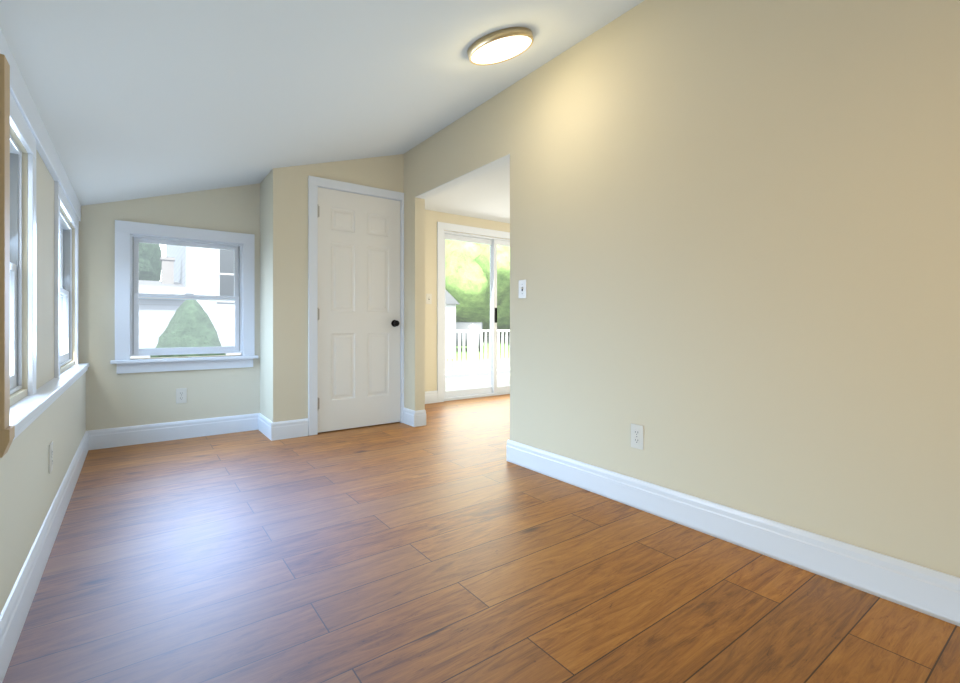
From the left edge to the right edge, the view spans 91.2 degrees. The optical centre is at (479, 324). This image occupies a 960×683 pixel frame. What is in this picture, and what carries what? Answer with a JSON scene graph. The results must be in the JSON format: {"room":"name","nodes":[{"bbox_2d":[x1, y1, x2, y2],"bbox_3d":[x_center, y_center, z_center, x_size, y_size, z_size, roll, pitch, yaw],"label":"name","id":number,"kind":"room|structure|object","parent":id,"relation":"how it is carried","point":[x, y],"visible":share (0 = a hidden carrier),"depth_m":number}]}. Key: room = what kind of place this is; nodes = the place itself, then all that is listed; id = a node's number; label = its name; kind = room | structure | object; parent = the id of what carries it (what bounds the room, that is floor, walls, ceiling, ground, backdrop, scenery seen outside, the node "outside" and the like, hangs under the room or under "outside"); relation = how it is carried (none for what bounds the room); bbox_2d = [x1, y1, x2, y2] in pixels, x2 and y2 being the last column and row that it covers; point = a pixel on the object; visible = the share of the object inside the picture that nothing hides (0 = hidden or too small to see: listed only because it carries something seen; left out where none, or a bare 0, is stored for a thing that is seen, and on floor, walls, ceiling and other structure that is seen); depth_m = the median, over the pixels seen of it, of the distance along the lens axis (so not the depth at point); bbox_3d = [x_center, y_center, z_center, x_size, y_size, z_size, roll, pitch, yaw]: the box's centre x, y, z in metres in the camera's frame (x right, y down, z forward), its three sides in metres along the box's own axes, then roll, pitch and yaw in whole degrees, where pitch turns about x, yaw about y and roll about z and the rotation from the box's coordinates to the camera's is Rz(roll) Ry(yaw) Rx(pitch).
{"room":"empty living room","nodes":[
{"label":"empty living room","id":0,"kind":"room"},
{"bbox_2d":[0,125,87,613],"bbox_3d":[-1.229,-0.475,0.928,0.315,2.750,6.150,0,0,-36],"label":"wall","id":1,"kind":"structure","parent":0,"point":[28,491],"depth_m":1.98},
{"bbox_2d":[0,28,88,457],"bbox_3d":[-2.084,-0.262,2.251,0.174,1.204,2.704,0,0,-36],"label":"window","id":2,"kind":"structure","parent":1,"relation":"in","point":[15,268],"depth_m":1.78},
{"bbox_2d":[0,430,91,682],"bbox_3d":[-1.082,0.830,1.005,0.016,0.140,5.900,0,0,-36],"label":"baseboard","id":3,"kind":"structure","parent":1,"relation":"attached to","point":[13,616],"depth_m":1.58},
{"bbox_2d":[49,442,52,473],"bbox_3d":[-1.783,0.550,1.954,0.007,0.118,0.072,0,0,-36],"label":"electrical outlet","id":4,"kind":"object","parent":1,"relation":"attached to","point":[50,456],"visible":1,"depth_m":1.93},
{"bbox_2d":[60,211,71,366],"bbox_3d":[-2.562,-0.210,2.827,0.085,0.906,0.946,0,0,-36],"label":"window","id":5,"kind":"structure","parent":1,"relation":"in","point":[65,292],"depth_m":3.19},
{"bbox_2d":[88,184,255,429],"bbox_3d":[-1.968,-0.475,4.126,2.250,2.750,0.180,0,0,-36],"label":"wall","id":6,"kind":"structure","parent":0,"point":[115,400],"depth_m":3.62},
{"bbox_2d":[92,413,255,449],"bbox_3d":[-2.351,0.830,3.722,1.125,0.140,0.016,0,0,-36],"label":"baseboard","id":7,"kind":"structure","parent":6,"relation":"attached to","point":[149,433],"depth_m":3.67},
{"bbox_2d":[176,388,186,403],"bbox_3d":[-2.363,0.560,3.719,0.072,0.118,0.007,0,0,-36],"label":"electrical outlet","id":8,"kind":"object","parent":6,"relation":"attached to","point":[181,395],"visible":1,"depth_m":3.72},
{"bbox_2d":[110,220,257,373],"bbox_3d":[-2.333,-0.207,3.775,0.995,1.135,0.147,0,0,-36],"label":"window","id":9,"kind":"structure","parent":6,"relation":"in","point":[135,295],"depth_m":3.70},
{"bbox_2d":[256,175,267,417],"bbox_3d":[-1.760,-0.475,3.943,0.150,2.750,0.360,0,0,-36],"label":"wall","id":10,"kind":"structure","parent":0,"point":[261,188],"depth_m":3.98},
{"bbox_2d":[256,413,275,440],"bbox_3d":[-1.756,0.830,3.849,0.016,0.140,0.476,0,0,-36],"label":"baseboard","id":11,"kind":"structure","parent":10,"relation":"attached to","point":[264,425],"depth_m":3.80},
{"bbox_2d":[0,0,644,205],"bbox_3d":[-0.308,-1.261,1.604,2.601,0.999,6.150,0,0,-36],"label":"ceiling","id":12,"kind":"structure","parent":0,"point":[135,99],"depth_m":2.15},
{"bbox_2d":[467,27,533,65],"bbox_3d":[0.102,-1.400,2.370,0.330,0.132,0.336,0,0,-36],"label":"ceiling light","id":13,"kind":"object","parent":12,"relation":"attached to","point":[500,46],"visible":1,"depth_m":2.32},
{"bbox_2d":[268,154,399,421],"bbox_3d":[-1.200,-0.475,4.044,1.110,2.750,0.100,0,0,-36],"label":"wall","id":14,"kind":"structure","parent":0,"point":[287,186],"depth_m":3.77},
{"bbox_2d":[308,175,403,435],"bbox_3d":[-1.077,-0.159,4.117,0.861,2.117,0.108,0,0,-36],"label":"door frame","id":15,"kind":"structure","parent":14,"relation":"attached to","point":[314,183],"depth_m":3.86},
{"bbox_2d":[318,187,399,432],"bbox_3d":[-1.034,-0.125,4.089,0.768,2.030,0.101,0,0,-36],"label":"closet door","id":16,"kind":"structure","parent":14,"relation":"in","point":[358,310],"depth_m":4.09},
{"bbox_2d":[415,154,509,222],"bbox_3d":[2.033,-1.300,4.625,4.750,0.339,4.650,0,0,-36],"label":"ceiling","id":17,"kind":"structure","parent":0,"point":[482,192],"depth_m":4.75},
{"bbox_2d":[425,210,509,390],"bbox_3d":[0.742,-0.475,6.468,4.650,2.750,0.150,0,0,-36],"label":"wall","id":18,"kind":"structure","parent":0,"point":[432,218],"depth_m":5.42},
{"bbox_2d":[426,294,431,303],"bbox_3d":[-0.584,-0.300,5.392,0.072,0.118,0.016,0,0,-36],"label":"light switch","id":19,"kind":"object","parent":18,"relation":"attached to","point":[428,298],"visible":1,"depth_m":5.39},
{"bbox_2d":[425,390,437,403],"bbox_3d":[-0.771,0.830,5.254,0.685,0.140,0.016,0,0,-36],"label":"baseboard","id":20,"kind":"structure","parent":18,"relation":"attached to","point":[430,396],"depth_m":5.40},
{"bbox_2d":[437,222,509,402],"bbox_3d":[0.354,-0.150,6.079,2.105,2.100,0.018,0,0,-36],"label":"door frame","id":21,"kind":"structure","parent":18,"relation":"attached to","point":[442,227],"depth_m":5.48},
{"bbox_2d":[444,231,509,400],"bbox_3d":[0.314,-0.107,6.133,1.931,2.011,0.124,0,0,-36],"label":"sliding door","id":22,"kind":"structure","parent":18,"relation":"in","point":[493,389],"depth_m":5.99},
{"bbox_2d":[2,394,959,682],"bbox_3d":[1.556,0.960,3.077,7.350,0.120,6.320,0,0,-36],"label":"floor","id":23,"kind":"structure","parent":0,"point":[448,542],"depth_m":1.63},
{"bbox_2d":[400,0,959,577],"bbox_3d":[0.685,-0.475,2.519,0.115,2.750,6.450,0,0,-36],"label":"wall","id":24,"kind":"structure","parent":0,"point":[734,242],"depth_m":1.91},
{"bbox_2d":[403,408,425,425],"bbox_3d":[-0.787,0.830,4.622,0.031,0.140,1.016,0,0,-36],"label":"baseboard","id":25,"kind":"structure","parent":24,"relation":"attached to","point":[418,418],"depth_m":4.19},
{"bbox_2d":[519,279,526,297],"bbox_3d":[0.268,-0.230,3.000,0.016,0.118,0.072,0,0,-36],"label":"light switch","id":26,"kind":"object","parent":24,"relation":"attached to","point":[522,288],"visible":1,"depth_m":2.99},
{"bbox_2d":[631,423,643,449],"bbox_3d":[0.775,0.550,2.318,0.007,0.118,0.072,0,0,-36],"label":"electrical outlet","id":27,"kind":"object","parent":24,"relation":"attached to","point":[637,436],"visible":1,"depth_m":2.31},
{"bbox_2d":[507,439,959,626],"bbox_3d":[1.348,0.830,1.551,0.041,0.140,3.906,0,0,-36],"label":"baseboard","id":28,"kind":"structure","parent":24,"relation":"attached to","point":[916,588],"depth_m":1.81},
{"label":"outside","id":29,"kind":"structure","parent":0,"visible":0},
{"bbox_2d":[445,336,509,377],"bbox_3d":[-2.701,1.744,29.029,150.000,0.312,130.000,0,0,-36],"label":"ground","id":30,"kind":"structure","parent":29,"point":[467,375],"depth_m":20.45},
{"bbox_2d":[130,245,240,357],"bbox_3d":[-7.198,-2.450,9.975,10.600,8.100,7.800,0,0,-36],"label":"house","id":31,"kind":"structure","parent":30,"relation":"on","point":[192,265],"depth_m":8.20},
{"bbox_2d":[150,300,225,357],"bbox_3d":[-3.837,0.608,6.232,1.519,1.980,1.483,0,0,-36],"label":"shrub","id":32,"kind":"object","parent":30,"relation":"on","point":[183,331],"depth_m":6.04},
{"bbox_2d":[139,239,509,339],"bbox_3d":[-5.294,-14.793,52.738,86.932,37.854,64.573,0,0,-36],"label":"trees","id":33,"kind":"object","parent":30,"relation":"on","point":[466,260],"depth_m":36.02},
{"bbox_2d":[445,289,458,358],"bbox_3d":[-2.672,-0.150,23.159,2.200,3.500,2.800,0,0,-36],"label":"house","id":34,"kind":"structure","parent":30,"relation":"on","point":[450,307],"depth_m":22.46},
{"bbox_2d":[456,322,482,350],"bbox_3d":[-0.831,0.706,30.029,2.000,1.759,4.684,0,0,-1],"label":"car","id":35,"kind":"object","parent":30,"relation":"on","point":[461,326],"depth_m":27.93},
{"bbox_2d":[445,373,509,390],"bbox_3d":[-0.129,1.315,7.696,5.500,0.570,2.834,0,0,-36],"label":"deck","id":36,"kind":"object","parent":30,"relation":"on","point":[457,382],"depth_m":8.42},
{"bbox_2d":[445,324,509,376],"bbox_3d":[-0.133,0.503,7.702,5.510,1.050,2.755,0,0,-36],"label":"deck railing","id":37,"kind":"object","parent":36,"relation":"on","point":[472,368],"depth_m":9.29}
]}

